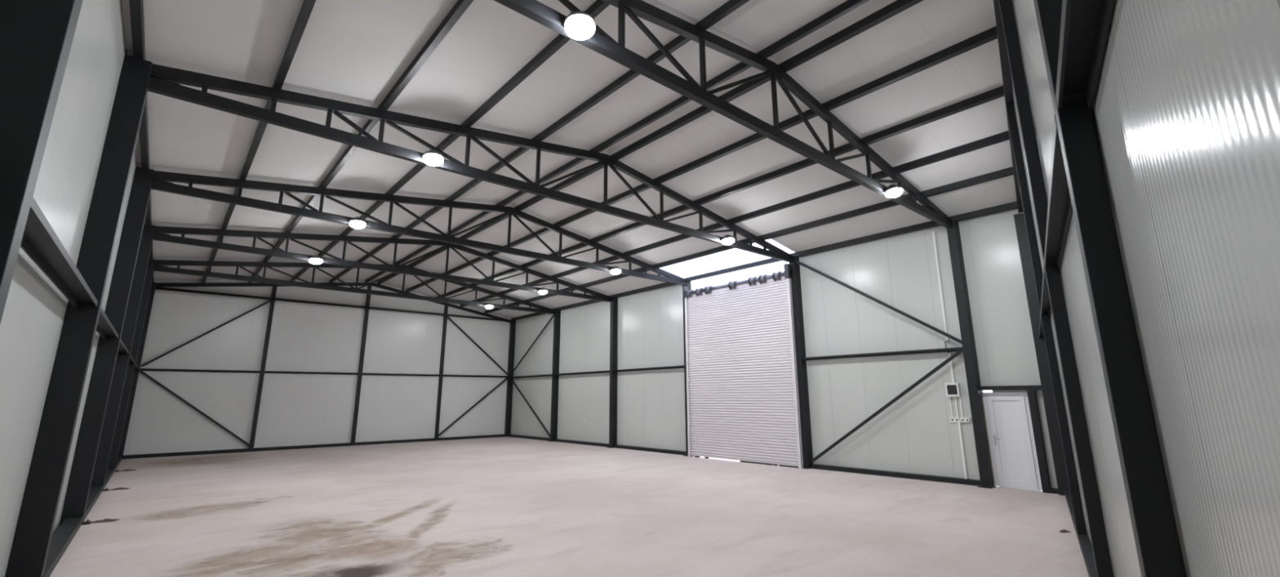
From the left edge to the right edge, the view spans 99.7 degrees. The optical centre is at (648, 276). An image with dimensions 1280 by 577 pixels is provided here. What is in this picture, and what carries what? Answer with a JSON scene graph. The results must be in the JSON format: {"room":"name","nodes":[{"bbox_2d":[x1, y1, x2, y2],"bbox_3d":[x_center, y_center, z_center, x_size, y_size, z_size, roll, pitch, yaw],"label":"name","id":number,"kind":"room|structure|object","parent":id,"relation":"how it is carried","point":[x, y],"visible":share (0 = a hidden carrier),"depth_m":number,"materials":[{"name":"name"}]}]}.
{"room":"empty warehouse","nodes":[
{"label":"empty warehouse","id":0,"kind":"room"},
{"bbox_2d":[0,0,137,576],"bbox_3d":[-9.453,0.916,9.231,0.080,6.365,27.854,11,-17,-40],"label":"wall","id":1,"kind":"structure","parent":0,"point":[32,322],"depth_m":5.12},
{"bbox_2d":[123,280,511,455],"bbox_3d":[-13.063,3.799,24.429,15.175,7.400,0.080,11,-17,-40],"label":"wall","id":2,"kind":"structure","parent":0,"point":[295,409],"depth_m":23.03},
{"bbox_2d":[264,370,359,374],"bbox_3d":[-14.316,4.141,23.055,3.482,0.088,0.150,11,-17,-40],"label":"wall girt","id":3,"kind":"object","parent":2,"relation":"attached to","point":[265,371],"depth_m":22.94,"materials":[{"name":"paint"}]},
{"bbox_2d":[362,373,439,376],"bbox_3d":[-11.599,4.645,25.407,3.495,0.088,0.150,11,-17,-40],"label":"wall girt","id":4,"kind":"object","parent":2,"relation":"attached to","point":[364,374],"depth_m":25.32,"materials":[{"name":"paint"}]},
{"bbox_2d":[121,0,1016,318],"bbox_3d":[-3.862,-1.594,14.954,15.215,1.288,27.954,11,-17,-40],"label":"ceiling","id":5,"kind":"structure","parent":0,"point":[353,51],"depth_m":9.91,"materials":[{"name":"metal"}]},
{"bbox_2d":[364,0,870,282],"bbox_3d":[-4.603,-1.901,15.676,0.090,0.142,25.811,11,-17,-40],"label":"purlin","id":6,"kind":"structure","parent":5,"relation":"attached to","point":[848,6],"depth_m":9.93,"materials":[{"name":"paint"}]},
{"bbox_2d":[435,85,1004,297],"bbox_3d":[-2.433,-0.953,17.965,0.090,0.145,25.029,11,-17,-40],"label":"purlin","id":7,"kind":"structure","parent":5,"relation":"attached to","point":[998,92],"depth_m":11.68,"materials":[{"name":"paint"}]},
{"bbox_2d":[659,239,795,278],"bbox_3d":[2.302,-0.505,17.944,1.807,0.372,5.130,11,-17,-40],"label":"window","id":8,"kind":"structure","parent":5,"relation":"attached to","point":[734,257],"depth_m":17.92,"materials":[{"name":"white"}]},
{"bbox_2d":[49,436,1088,576],"bbox_3d":[-3.721,5.200,13.445,15.900,0.250,28.700,11,-17,-40],"label":"floor","id":9,"kind":"structure","parent":0,"point":[500,506],"depth_m":9.01,"materials":[{"name":"concrete"}]},
{"bbox_2d":[0,0,83,324],"bbox_3d":[-3.359,-0.506,2.834,0.360,6.270,0.260,11,-17,-40],"label":"steel column","id":10,"kind":"structure","parent":9,"relation":"on","point":[37,36],"depth_m":2.86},
{"bbox_2d":[43,516,83,576],"bbox_3d":[-8.011,3.665,7.284,0.200,0.130,4.287,11,-17,-40],"label":"base rail","id":11,"kind":"object","parent":9,"relation":"on","point":[63,536],"visible":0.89,"depth_m":7.43,"materials":[{"name":"metal"}]},
{"bbox_2d":[4,54,152,576],"bbox_3d":[-6.531,0.296,6.328,0.360,6.270,0.260,11,-17,-40],"label":"steel column","id":12,"kind":"structure","parent":9,"relation":"on","point":[28,553],"depth_m":6.13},
{"bbox_2d":[20,196,97,307],"bbox_3d":[-4.963,-0.051,4.552,0.170,0.088,4.587,11,-17,-40],"label":"wall girt","id":13,"kind":"object","parent":12,"relation":"attached to","point":[39,242],"depth_m":4.22,"materials":[{"name":"paint"}]},
{"bbox_2d":[83,484,103,521],"bbox_3d":[-10.985,4.417,10.559,0.200,0.130,4.287,11,-17,-40],"label":"base rail","id":14,"kind":"object","parent":9,"relation":"on","point":[95,491],"visible":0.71,"depth_m":10.84,"materials":[{"name":"metal"}]},
{"bbox_2d":[90,518,119,523],"bbox_3d":[-9.226,4.127,9.120,0.447,0.043,0.241,11,-17,-40],"label":"heap","id":15,"kind":"object","parent":9,"relation":"on","point":[106,520],"visible":1,"depth_m":9.10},
{"bbox_2d":[58,166,154,526],"bbox_3d":[-9.505,1.048,9.602,0.360,6.270,0.260,11,-17,-40],"label":"steel column","id":16,"kind":"structure","parent":9,"relation":"on","point":[77,494],"depth_m":9.42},
{"bbox_2d":[96,307,119,339],"bbox_3d":[-8.037,0.726,7.936,0.170,0.088,4.287,11,-17,-40],"label":"wall girt","id":17,"kind":"object","parent":16,"relation":"attached to","point":[104,327],"depth_m":8.31,"materials":[{"name":"paint"}]},
{"bbox_2d":[151,170,688,285],"bbox_3d":[-4.044,-1.315,15.104,14.495,1.345,0.110,11,-17,-40],"label":"roof truss","id":18,"kind":"object","parent":16,"relation":"attached to","point":[159,183],"visible":1,"depth_m":13.15,"materials":[{"name":"metal"}]},
{"bbox_2d":[201,0,315,283],"bbox_3d":[-8.463,-2.057,11.250,0.090,0.142,27.206,11,-17,-40],"label":"purlin","id":19,"kind":"structure","parent":18,"relation":"on","point":[307,6],"depth_m":7.67,"materials":[{"name":"paint"}]},
{"bbox_2d":[349,217,365,228],"bbox_3d":[-6.698,-1.226,12.413,0.340,0.245,0.340,11,-17,-40],"label":"lamp","id":20,"kind":"object","parent":18,"relation":"attached to","point":[357,223],"visible":1,"depth_m":12.31,"materials":[{"name":"grey metal"}]},
{"bbox_2d":[248,0,473,282],"bbox_3d":[-7.494,-2.018,12.361,0.090,0.142,26.856,11,-17,-40],"label":"purlin","id":21,"kind":"structure","parent":18,"relation":"on","point":[460,6],"depth_m":8.19,"materials":[{"name":"paint"}]},
{"bbox_2d":[289,0,609,281],"bbox_3d":[-6.546,-1.980,13.448,0.090,0.142,26.514,11,-17,-40],"label":"purlin","id":22,"kind":"structure","parent":18,"relation":"on","point":[595,9],"depth_m":9.04,"materials":[{"name":"paint"}]},
{"bbox_2d":[329,0,750,282],"bbox_3d":[-5.558,-1.940,14.581,0.090,0.142,26.156,11,-17,-40],"label":"purlin","id":23,"kind":"structure","parent":18,"relation":"on","point":[731,6],"depth_m":9.58,"materials":[{"name":"paint"}]},
{"bbox_2d":[610,266,621,274],"bbox_3d":[-1.068,-0.182,17.287,0.340,0.245,0.340,11,-17,-40],"label":"lamp","id":24,"kind":"object","parent":18,"relation":"attached to","point":[615,270],"visible":1,"depth_m":17.18,"materials":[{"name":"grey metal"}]},
{"bbox_2d":[377,0,924,284],"bbox_3d":[-4.248,-1.812,16.065,0.090,0.145,25.683,11,-17,-40],"label":"purlin","id":25,"kind":"structure","parent":18,"relation":"on","point":[897,6],"depth_m":9.66,"materials":[{"name":"paint"}]},
{"bbox_2d":[460,130,1009,306],"bbox_3d":[-1.535,-0.528,18.904,0.090,0.145,24.706,11,-17,-40],"label":"purlin","id":26,"kind":"structure","parent":18,"relation":"on","point":[1004,136],"depth_m":12.89,"materials":[{"name":"paint"}]},
{"bbox_2d":[103,466,115,488],"bbox_3d":[-13.958,5.169,13.833,0.200,0.130,4.287,11,-17,-40],"label":"base rail","id":27,"kind":"object","parent":9,"relation":"on","point":[110,471],"visible":0.43,"depth_m":14.09,"materials":[{"name":"metal"}]},
{"bbox_2d":[108,487,128,490],"bbox_3d":[-12.203,4.878,12.386,0.481,0.041,0.208,11,-17,-40],"label":"stain","id":28,"kind":"object","parent":9,"relation":"on","point":[118,488],"visible":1,"depth_m":12.38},
{"bbox_2d":[115,455,122,470],"bbox_3d":[-16.932,5.921,17.107,0.200,0.130,4.287,11,-17,-40],"label":"base rail","id":29,"kind":"object","parent":9,"relation":"on","point":[119,459],"visible":0.43,"depth_m":17.38,"materials":[{"name":"metal"}]},
{"bbox_2d":[89,224,155,491],"bbox_3d":[-12.479,1.800,12.876,0.360,6.270,0.260,11,-17,-40],"label":"steel column","id":30,"kind":"structure","parent":9,"relation":"on","point":[99,475],"depth_m":12.73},
{"bbox_2d":[117,339,128,355],"bbox_3d":[-11.010,1.478,11.210,0.170,0.088,4.287,11,-17,-40],"label":"wall girt","id":31,"kind":"object","parent":30,"relation":"attached to","point":[122,348],"depth_m":11.77,"materials":[{"name":"paint"}]},
{"bbox_2d":[152,226,612,302],"bbox_3d":[-7.018,-0.563,18.379,14.495,1.345,0.110,11,-17,-40],"label":"roof truss","id":32,"kind":"object","parent":30,"relation":"attached to","point":[159,234],"visible":0.98,"depth_m":16.73,"materials":[{"name":"metal"}]},
{"bbox_2d":[309,255,323,264],"bbox_3d":[-9.672,-0.474,15.687,0.340,0.245,0.340,11,-17,-40],"label":"lamp","id":33,"kind":"object","parent":32,"relation":"attached to","point":[316,260],"visible":1,"depth_m":15.59,"materials":[{"name":"grey metal"}]},
{"bbox_2d":[537,287,547,294],"bbox_3d":[-4.041,0.570,20.561,0.340,0.245,0.340,11,-17,-40],"label":"lamp","id":34,"kind":"object","parent":32,"relation":"attached to","point":[543,291],"visible":1,"depth_m":20.46,"materials":[{"name":"grey metal"}]},
{"bbox_2d":[405,26,997,292],"bbox_3d":[-3.364,-1.393,16.990,0.090,0.145,25.365,11,-17,-40],"label":"purlin","id":35,"kind":"structure","parent":32,"relation":"on","point":[989,35],"depth_m":10.13,"materials":[{"name":"paint"}]},
{"bbox_2d":[107,259,155,471],"bbox_3d":[-15.453,2.551,16.151,0.360,6.270,0.260,11,-17,-40],"label":"steel column","id":36,"kind":"structure","parent":9,"relation":"on","point":[150,270],"depth_m":16.04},
{"bbox_2d":[128,354,134,363],"bbox_3d":[-13.984,2.229,14.485,0.170,0.088,4.287,11,-17,-40],"label":"steel beam","id":37,"kind":"structure","parent":36,"relation":"attached to","point":[131,359],"depth_m":15.07,"materials":[{"name":"metal"}]},
{"bbox_2d":[154,259,555,314],"bbox_3d":[-9.991,0.189,21.653,14.495,1.345,0.110,11,-17,-40],"label":"roof truss","id":38,"kind":"object","parent":36,"relation":"attached to","point":[158,268],"visible":0.98,"depth_m":19.84,"materials":[{"name":"metal"}]},
{"bbox_2d":[484,302,493,308],"bbox_3d":[-7.045,1.316,23.810,0.340,0.245,0.340,11,-17,-40],"label":"lamp","id":39,"kind":"object","parent":38,"relation":"attached to","point":[489,305],"visible":1,"depth_m":23.71,"materials":[{"name":"grey metal"}]},
{"bbox_2d":[117,282,156,459],"bbox_3d":[-18.453,3.310,19.454,0.360,6.270,0.260,11,-17,-40],"label":"steel column","id":40,"kind":"structure","parent":9,"relation":"on","point":[151,297],"depth_m":19.36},
{"bbox_2d":[128,0,154,282],"bbox_3d":[-9.444,-2.097,10.125,0.090,0.142,27.561,11,-17,-40],"label":"purlin","id":41,"kind":"structure","parent":40,"relation":"attached to","point":[136,6],"depth_m":6.84,"materials":[{"name":"paint"}]},
{"bbox_2d":[139,368,260,373],"bbox_3d":[-17.067,3.631,20.674,3.586,0.088,0.150,11,-17,-40],"label":"wall girt","id":42,"kind":"object","parent":40,"relation":"attached to","point":[140,369],"depth_m":20.55,"materials":[{"name":"paint"}]},
{"bbox_2d":[122,448,248,458],"bbox_3d":[-17.038,6.574,20.010,3.586,0.120,0.170,11,-17,-40],"label":"base rail","id":43,"kind":"object","parent":9,"relation":"on","point":[244,450],"visible":0.93,"depth_m":19.87,"materials":[{"name":"metal"}]},
{"bbox_2d":[248,286,276,451],"bbox_3d":[-15.677,3.665,21.935,0.140,6.615,0.140,11,-17,-40],"label":"wall post","id":44,"kind":"object","parent":9,"relation":"on","point":[274,288],"visible":1,"depth_m":21.84,"materials":[{"name":"metal"}]},
{"bbox_2d":[139,370,249,446],"bbox_3d":[-17.014,5.055,20.346,3.622,2.869,0.045,11,-17,-40],"label":"diagonal brace","id":45,"kind":"object","parent":44,"relation":"attached to","point":[140,371],"visible":1,"depth_m":20.27,"materials":[{"name":"paint"}]},
{"bbox_2d":[140,300,271,367],"bbox_3d":[-17.036,2.132,20.998,3.622,2.879,0.045,11,-17,-40],"label":"diagonal brace","id":46,"kind":"object","parent":44,"relation":"attached to","point":[268,301],"visible":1,"depth_m":20.81,"materials":[{"name":"paint"}]},
{"bbox_2d":[253,442,351,451],"bbox_3d":[-14.287,7.083,22.392,3.482,0.120,0.170,11,-17,-40],"label":"base rail","id":47,"kind":"object","parent":9,"relation":"on","point":[274,448],"visible":1,"depth_m":22.25,"materials":[{"name":"metal"}]},
{"bbox_2d":[351,285,371,445],"bbox_3d":[-12.966,3.929,24.336,0.140,7.105,0.140,11,-17,-40],"label":"wall post","id":48,"kind":"object","parent":9,"relation":"on","point":[369,287],"visible":1,"depth_m":24.22,"materials":[{"name":"metal"}]},
{"bbox_2d":[355,438,435,445],"bbox_3d":[-11.570,7.587,24.744,3.495,0.120,0.170,11,-17,-40],"label":"base rail","id":49,"kind":"object","parent":9,"relation":"on","point":[421,439],"visible":1,"depth_m":24.63,"materials":[{"name":"metal"}]},
{"bbox_2d":[434,305,448,440],"bbox_3d":[-10.243,4.704,26.632,0.140,6.550,0.140,11,-17,-40],"label":"wall post","id":50,"kind":"object","parent":9,"relation":"on","point":[446,307],"visible":1,"depth_m":26.55,"materials":[{"name":"metal"}]},
{"bbox_2d":[438,377,508,436],"bbox_3d":[-8.855,6.567,27.409,3.549,2.868,0.045,11,-17,-40],"label":"diagonal brace","id":51,"kind":"object","parent":50,"relation":"attached to","point":[504,380],"visible":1,"depth_m":27.30,"materials":[{"name":"paint"}]},
{"bbox_2d":[447,315,507,374],"bbox_3d":[-8.877,3.644,28.060,3.549,2.878,0.045,11,-17,-40],"label":"diagonal brace","id":52,"kind":"object","parent":50,"relation":"attached to","point":[448,317],"visible":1,"depth_m":28.02,"materials":[{"name":"paint"}]},
{"bbox_2d":[438,434,506,440],"bbox_3d":[-8.842,8.093,27.105,3.512,0.120,0.170,11,-17,-40],"label":"base rail","id":53,"kind":"object","parent":9,"relation":"on","point":[495,435],"visible":1,"depth_m":26.95,"materials":[{"name":"metal"}]},
{"bbox_2d":[504,320,515,436],"bbox_3d":[-7.479,5.417,28.937,0.360,6.120,0.260,11,-17,-40],"label":"steel column","id":54,"kind":"structure","parent":9,"relation":"on","point":[513,325],"depth_m":28.85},
{"bbox_2d":[155,282,511,323],"bbox_3d":[-13.012,0.925,24.984,14.495,1.290,0.120,11,-17,-40],"label":"rafter","id":55,"kind":"object","parent":54,"relation":"attached to","point":[229,284],"visible":0.82,"depth_m":23.78,"materials":[{"name":"paint"}]},
{"bbox_2d":[155,286,511,321],"bbox_3d":[-12.941,1.450,24.791,14.495,0.100,0.060,11,-17,-40],"label":"tie beam","id":56,"kind":"structure","parent":54,"relation":"attached to","point":[157,287],"depth_m":23.48,"materials":[{"name":"metal"}]},
{"bbox_2d":[443,374,508,377],"bbox_3d":[-8.871,5.151,27.768,3.512,0.088,0.150,11,-17,-40],"label":"wall girt","id":57,"kind":"object","parent":54,"relation":"attached to","point":[454,375],"depth_m":27.68,"materials":[{"name":"paint"}]},
{"bbox_2d":[510,377,550,437],"bbox_3d":[-5.984,6.450,26.957,0.045,2.882,4.248,11,-17,-40],"label":"diagonal brace","id":58,"kind":"object","parent":54,"relation":"attached to","point":[511,379],"visible":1,"depth_m":26.76,"materials":[{"name":"paint"}]},
{"bbox_2d":[511,201,1017,320],"bbox_3d":[0.408,0.391,20.937,0.090,0.145,24.006,11,-17,-40],"label":"purlin","id":59,"kind":"structure","parent":54,"relation":"attached to","point":[1011,206],"depth_m":15.62,"materials":[{"name":"paint"}]},
{"bbox_2d":[507,434,550,440],"bbox_3d":[-5.877,7.980,26.675,0.180,0.110,4.287,11,-17,-40],"label":"base rail","id":60,"kind":"object","parent":9,"relation":"on","point":[508,435],"visible":0.93,"depth_m":26.57,"materials":[{"name":"metal"}]},
{"bbox_2d":[547,310,560,441],"bbox_3d":[-4.479,4.659,25.633,0.360,6.120,0.260,11,-17,-40],"label":"steel column","id":61,"kind":"structure","parent":9,"relation":"on","point":[557,320],"depth_m":25.56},
{"bbox_2d":[511,373,551,378],"bbox_3d":[-5.932,5.070,27.293,0.150,0.080,4.287,11,-17,-40],"label":"wall girt","id":62,"kind":"object","parent":61,"relation":"attached to","point":[549,375],"depth_m":27.24,"materials":[{"name":"paint"}]},
{"bbox_2d":[510,314,554,375],"bbox_3d":[-5.992,3.568,27.584,0.045,2.843,4.288,11,-17,-40],"label":"diagonal brace","id":63,"kind":"object","parent":61,"relation":"attached to","point":[553,316],"visible":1,"depth_m":27.50,"materials":[{"name":"paint"}]},
{"bbox_2d":[555,370,609,375],"bbox_3d":[-2.958,4.318,24.019,0.150,0.080,4.287,11,-17,-40],"label":"wall girt","id":64,"kind":"object","parent":61,"relation":"attached to","point":[599,371],"depth_m":23.92,"materials":[{"name":"paint"}]},
{"bbox_2d":[553,439,608,447],"bbox_3d":[-2.903,7.228,23.401,0.180,0.110,4.287,11,-17,-40],"label":"base rail","id":65,"kind":"object","parent":9,"relation":"on","point":[597,444],"visible":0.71,"depth_m":23.22,"materials":[{"name":"metal"}]},
{"bbox_2d":[607,297,617,448],"bbox_3d":[-1.505,3.907,22.359,0.360,6.120,0.260,11,-17,-40],"label":"steel column","id":66,"kind":"structure","parent":9,"relation":"on","point":[614,304],"depth_m":22.29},
{"bbox_2d":[613,365,684,372],"bbox_3d":[0.015,3.566,20.744,0.150,0.080,4.287,11,-17,-40],"label":"beam","id":67,"kind":"structure","parent":66,"relation":"attached to","point":[673,366],"depth_m":20.66,"materials":[{"name":"metal"}]},
{"bbox_2d":[613,444,685,455],"bbox_3d":[0.085,6.473,20.111,0.180,0.110,4.330,11,-17,-40],"label":"base rail","id":68,"kind":"object","parent":9,"relation":"on","point":[622,446],"visible":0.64,"depth_m":20.01,"materials":[{"name":"metal"}]},
{"bbox_2d":[682,281,693,456],"bbox_3d":[1.376,3.178,19.187,0.360,6.120,0.260,11,-17,-40],"label":"steel column","id":69,"kind":"structure","parent":9,"relation":"on","point":[689,286],"depth_m":19.13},
{"bbox_2d":[789,256,813,469],"bbox_3d":[4.422,2.408,15.832,0.360,6.120,0.260,11,-17,-40],"label":"steel column","id":70,"kind":"structure","parent":9,"relation":"on","point":[807,454],"depth_m":15.72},
{"bbox_2d":[147,63,794,262],"bbox_3d":[-1.070,-2.067,11.830,14.495,1.345,0.110,11,-17,-40],"label":"roof truss","id":71,"kind":"object","parent":70,"relation":"attached to","point":[165,81],"visible":1,"depth_m":9.37,"materials":[{"name":"metal"}]},
{"bbox_2d":[422,149,444,166],"bbox_3d":[-3.672,-2.017,9.195,0.340,0.245,0.340,11,-17,-40],"label":"lamp","id":72,"kind":"object","parent":71,"relation":"attached to","point":[433,157],"visible":1,"depth_m":9.10,"materials":[{"name":"grey metal"}]},
{"bbox_2d":[721,235,734,244],"bbox_3d":[2.070,-0.952,14.166,0.340,0.245,0.340,11,-17,-40],"label":"lamp","id":73,"kind":"object","parent":71,"relation":"attached to","point":[727,239],"visible":1,"depth_m":14.06,"materials":[{"name":"grey metal"}]},
{"bbox_2d":[682,263,803,468],"bbox_3d":[2.812,2.881,17.349,0.300,5.880,4.480,11,-17,-40],"label":"roller shutter","id":74,"kind":"object","parent":70,"relation":"attached to","point":[743,396],"visible":1,"depth_m":17.08,"materials":[{"name":"white paint"}]},
{"bbox_2d":[810,463,980,485],"bbox_3d":[6.019,4.973,13.578,0.180,0.110,4.287,11,-17,-40],"label":"base rail","id":75,"kind":"object","parent":9,"relation":"on","point":[848,469],"visible":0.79,"depth_m":13.29,"materials":[{"name":"metal"}]},
{"bbox_2d":[946,220,996,488],"bbox_3d":[7.416,1.651,12.536,0.360,6.120,0.260,11,-17,-40],"label":"steel column","id":76,"kind":"structure","parent":9,"relation":"on","point":[983,452],"depth_m":12.43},
{"bbox_2d":[493,0,953,228],"bbox_3d":[1.904,-2.818,8.556,14.495,1.345,0.110,11,-17,-40],"label":"roof truss","id":77,"kind":"object","parent":76,"relation":"on","point":[600,42],"visible":0.98,"depth_m":7.80,"materials":[{"name":"metal"}]},
{"bbox_2d":[564,9,595,39],"bbox_3d":[-0.751,-2.729,5.864,0.340,0.245,0.340,11,-17,-40],"label":"lamp","id":78,"kind":"object","parent":77,"relation":"attached to","point":[579,25],"visible":1,"depth_m":5.77,"materials":[{"name":"grey"}]},
{"bbox_2d":[484,166,1013,313],"bbox_3d":[-0.644,-0.107,19.837,0.090,0.145,24.384,11,-17,-40],"label":"purlin","id":79,"kind":"structure","parent":77,"relation":"on","point":[1006,172],"depth_m":14.05,"materials":[{"name":"paint"}]},
{"bbox_2d":[884,184,902,198],"bbox_3d":[4.857,-1.690,10.719,0.340,0.245,0.340,11,-17,-40],"label":"lamp","id":80,"kind":"object","parent":77,"relation":"attached to","point":[892,191],"visible":1,"depth_m":10.62,"materials":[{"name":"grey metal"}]},
{"bbox_2d":[795,260,961,343],"bbox_3d":[5.903,0.560,14.486,0.045,2.843,4.327,11,-17,-40],"label":"diagonal brace","id":81,"kind":"object","parent":76,"relation":"attached to","point":[858,291],"visible":1,"depth_m":14.12,"materials":[{"name":"paint"}]},
{"bbox_2d":[803,346,962,360],"bbox_3d":[5.963,2.063,14.196,0.150,0.080,4.287,11,-17,-40],"label":"beam","id":82,"kind":"structure","parent":76,"relation":"attached to","point":[948,349],"depth_m":13.96,"materials":[{"name":"metal"}]},
{"bbox_2d":[811,347,963,462],"bbox_3d":[5.945,3.435,13.823,0.045,2.882,4.268,11,-17,-40],"label":"diagonal brace","id":83,"kind":"object","parent":76,"relation":"attached to","point":[960,351],"visible":1,"depth_m":13.65,"materials":[{"name":"paint"}]},
{"bbox_2d":[978,385,1041,390],"bbox_3d":[7.965,2.462,11.882,0.160,0.095,1.211,11,-17,-40],"label":"lintel","id":84,"kind":"object","parent":76,"relation":"attached to","point":[1011,387],"visible":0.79,"depth_m":11.79,"materials":[{"name":"paint"}]},
{"bbox_2d":[1026,390,1051,493],"bbox_3d":[8.224,3.467,11.376,0.150,2.060,0.125,11,-17,-40],"label":"post","id":85,"kind":"object","parent":9,"relation":"on","point":[1032,396],"visible":1,"depth_m":11.32,"materials":[{"name":"metal"}]},
{"bbox_2d":[981,391,1042,491],"bbox_3d":[7.917,3.556,11.793,0.143,2.072,0.930,11,-17,-40],"label":"door","id":86,"kind":"structure","parent":85,"relation":"attached to","point":[1010,433],"depth_m":11.79,"materials":[{"name":"white plastic"}]},
{"bbox_2d":[1013,213,1069,495],"bbox_3d":[8.429,1.504,11.474,0.260,5.930,0.320,11,-17,-40],"label":"column","id":87,"kind":"structure","parent":9,"relation":"on","point":[1049,401],"depth_m":11.37,"materials":[{"name":"metal"}]},
{"bbox_2d":[993,0,1023,213],"bbox_3d":[4.034,-3.364,6.211,0.105,1.330,14.937,-9,-15,34],"label":"rafter","id":88,"kind":"object","parent":87,"relation":"on","point":[1005,65],"visible":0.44,"depth_m":8.25,"materials":[{"name":"paint"}]},
{"bbox_2d":[1006,103,1087,542],"bbox_3d":[5.923,0.437,8.100,0.106,6.582,0.135,-9,-15,34],"label":"wall column","id":89,"kind":"structure","parent":9,"relation":"on","point":[1076,499],"depth_m":7.93,"materials":[{"name":"metal"}]},
{"bbox_2d":[1049,488,1058,493],"bbox_3d":[8.336,4.405,11.060,0.130,0.090,0.171,11,-17,-40],"label":"base rail","id":90,"kind":"object","parent":9,"relation":"on","point":[1054,491],"visible":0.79,"depth_m":11.04,"materials":[{"name":"metal"}]},
{"bbox_2d":[998,0,1114,576],"bbox_3d":[3.756,-0.416,5.112,0.106,6.980,0.135,-9,-15,34],"label":"wall column","id":91,"kind":"structure","parent":9,"relation":"on","point":[1104,566],"depth_m":4.88,"materials":[{"name":"metal"}]},
{"bbox_2d":[1058,528,1070,533],"bbox_3d":[6.147,3.763,7.979,0.207,0.032,0.152,11,-17,-40],"label":"heap","id":92,"kind":"object","parent":9,"relation":"on","point":[1063,531],"visible":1,"depth_m":7.95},
{"bbox_2d":[1063,488,1078,539],"bbox_3d":[7.175,3.961,9.119,0.105,0.130,4.129,-9,-15,34],"label":"base rail","id":93,"kind":"object","parent":9,"relation":"on","point":[1067,491],"visible":0.43,"depth_m":9.36,"materials":[{"name":"metal"}]},
{"bbox_2d":[1077,533,1097,576],"bbox_3d":[4.863,3.257,5.883,0.105,0.130,3.619,-9,-15,34],"label":"base rail","id":94,"kind":"object","parent":9,"relation":"on","point":[1085,544],"visible":0.88,"depth_m":6.46,"materials":[{"name":"metal"}]},
{"bbox_2d":[1033,0,1186,576],"bbox_3d":[1.782,-0.796,2.296,0.106,6.526,0.135,-9,-15,34],"label":"wall column","id":95,"kind":"structure","parent":9,"relation":"on","point":[1157,545],"depth_m":2.02,"materials":[{"name":"metal"}]},
{"bbox_2d":[511,208,1057,488],"bbox_3d":[0.585,3.407,20.390,0.080,6.208,24.038,11,-17,-40],"label":"wall","id":96,"kind":"structure","parent":0,"point":[916,433],"depth_m":14.63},
{"bbox_2d":[932,231,948,342],"bbox_3d":[7.203,0.234,13.339,0.045,2.800,0.045,11,-17,-40],"label":"duct","id":97,"kind":"object","parent":96,"relation":"attached to","point":[933,232],"visible":1,"depth_m":13.33,"materials":[{"name":"white plastic"}]},
{"bbox_2d":[949,396,953,417],"bbox_3d":[7.158,3.110,12.775,0.025,0.500,0.025,11,-17,-40],"label":"duct","id":98,"kind":"object","parent":96,"relation":"attached to","point":[949,397],"visible":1,"depth_m":12.77,"materials":[{"name":"white plastic"}]},
{"bbox_2d":[948,351,955,382],"bbox_3d":[7.231,2.182,12.889,0.055,0.720,0.055,11,-17,-40],"label":"duct","id":99,"kind":"object","parent":96,"relation":"attached to","point":[950,353],"visible":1,"depth_m":12.86,"materials":[{"name":"white plastic"}]},
{"bbox_2d":[944,382,960,396],"bbox_3d":[7.188,2.688,12.769,0.112,0.320,0.290,11,-17,-40],"label":"box","id":100,"kind":"object","parent":96,"relation":"attached to","point":[953,389],"visible":1,"depth_m":12.72,"materials":[{"name":"white plastic"}]},
{"bbox_2d":[954,417,959,422],"bbox_3d":[7.221,3.366,12.636,0.046,0.110,0.110,11,-17,-40],"label":"wall socket","id":101,"kind":"object","parent":96,"relation":"attached to","point":[957,419],"visible":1,"depth_m":12.62,"materials":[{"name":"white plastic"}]},
{"bbox_2d":[955,396,959,417],"bbox_3d":[7.237,3.090,12.687,0.025,0.500,0.025,11,-17,-40],"label":"duct","id":102,"kind":"object","parent":96,"relation":"attached to","point":[955,397],"visible":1,"depth_m":12.68,"materials":[{"name":"white plastic"}]},
{"bbox_2d":[959,396,963,417],"bbox_3d":[7.303,3.073,12.614,0.025,0.500,0.025,11,-17,-40],"label":"duct","id":103,"kind":"object","parent":96,"relation":"attached to","point":[959,397],"visible":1,"depth_m":12.61,"materials":[{"name":"white plastic"}]},
{"bbox_2d":[957,422,968,479],"bbox_3d":[7.251,4.021,12.472,0.050,1.250,0.050,11,-17,-40],"label":"duct","id":104,"kind":"object","parent":96,"relation":"attached to","point":[958,423],"visible":1,"depth_m":12.45,"materials":[{"name":"white plastic"}]},
{"bbox_2d":[964,417,970,422],"bbox_3d":[7.367,3.329,12.476,0.046,0.110,0.110,11,-17,-40],"label":"wall socket","id":105,"kind":"object","parent":96,"relation":"attached to","point":[966,420],"visible":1,"depth_m":12.45,"materials":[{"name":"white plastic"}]},
{"bbox_2d":[1010,0,1279,576],"bbox_3d":[4.131,-0.545,5.511,0.082,7.400,15.612,-9,-15,34],"label":"wall","id":106,"kind":"structure","parent":0,"point":[1185,111],"depth_m":1.28,"materials":[{"name":"metal"}]},
{"bbox_2d":[1038,312,1044,337],"bbox_3d":[7.155,0.944,9.793,0.108,0.088,4.124,-9,-15,34],"label":"beam","id":107,"kind":"structure","parent":106,"relation":"attached to","point":[1041,333],"depth_m":10.13,"materials":[{"name":"metal"}]},
{"bbox_2d":[1040,264,1051,315],"bbox_3d":[4.842,0.240,6.554,0.108,0.088,3.609,-9,-15,34],"label":"beam","id":108,"kind":"structure","parent":106,"relation":"attached to","point":[1045,300],"depth_m":6.86,"materials":[{"name":"metal"}]},
{"bbox_2d":[1044,115,1072,268],"bbox_3d":[2.771,-0.391,3.655,0.108,0.088,3.276,-9,-15,34],"label":"beam","id":109,"kind":"structure","parent":106,"relation":"attached to","point":[1060,207],"depth_m":3.48,"materials":[{"name":"metal"}]},
{"bbox_2d":[1055,0,1115,109],"bbox_3d":[0.787,-0.995,0.877,0.108,0.088,3.307,-9,-15,34],"label":"beam","id":110,"kind":"structure","parent":106,"relation":"attached to","point":[1085,24],"depth_m":1.86,"materials":[{"name":"metal"}]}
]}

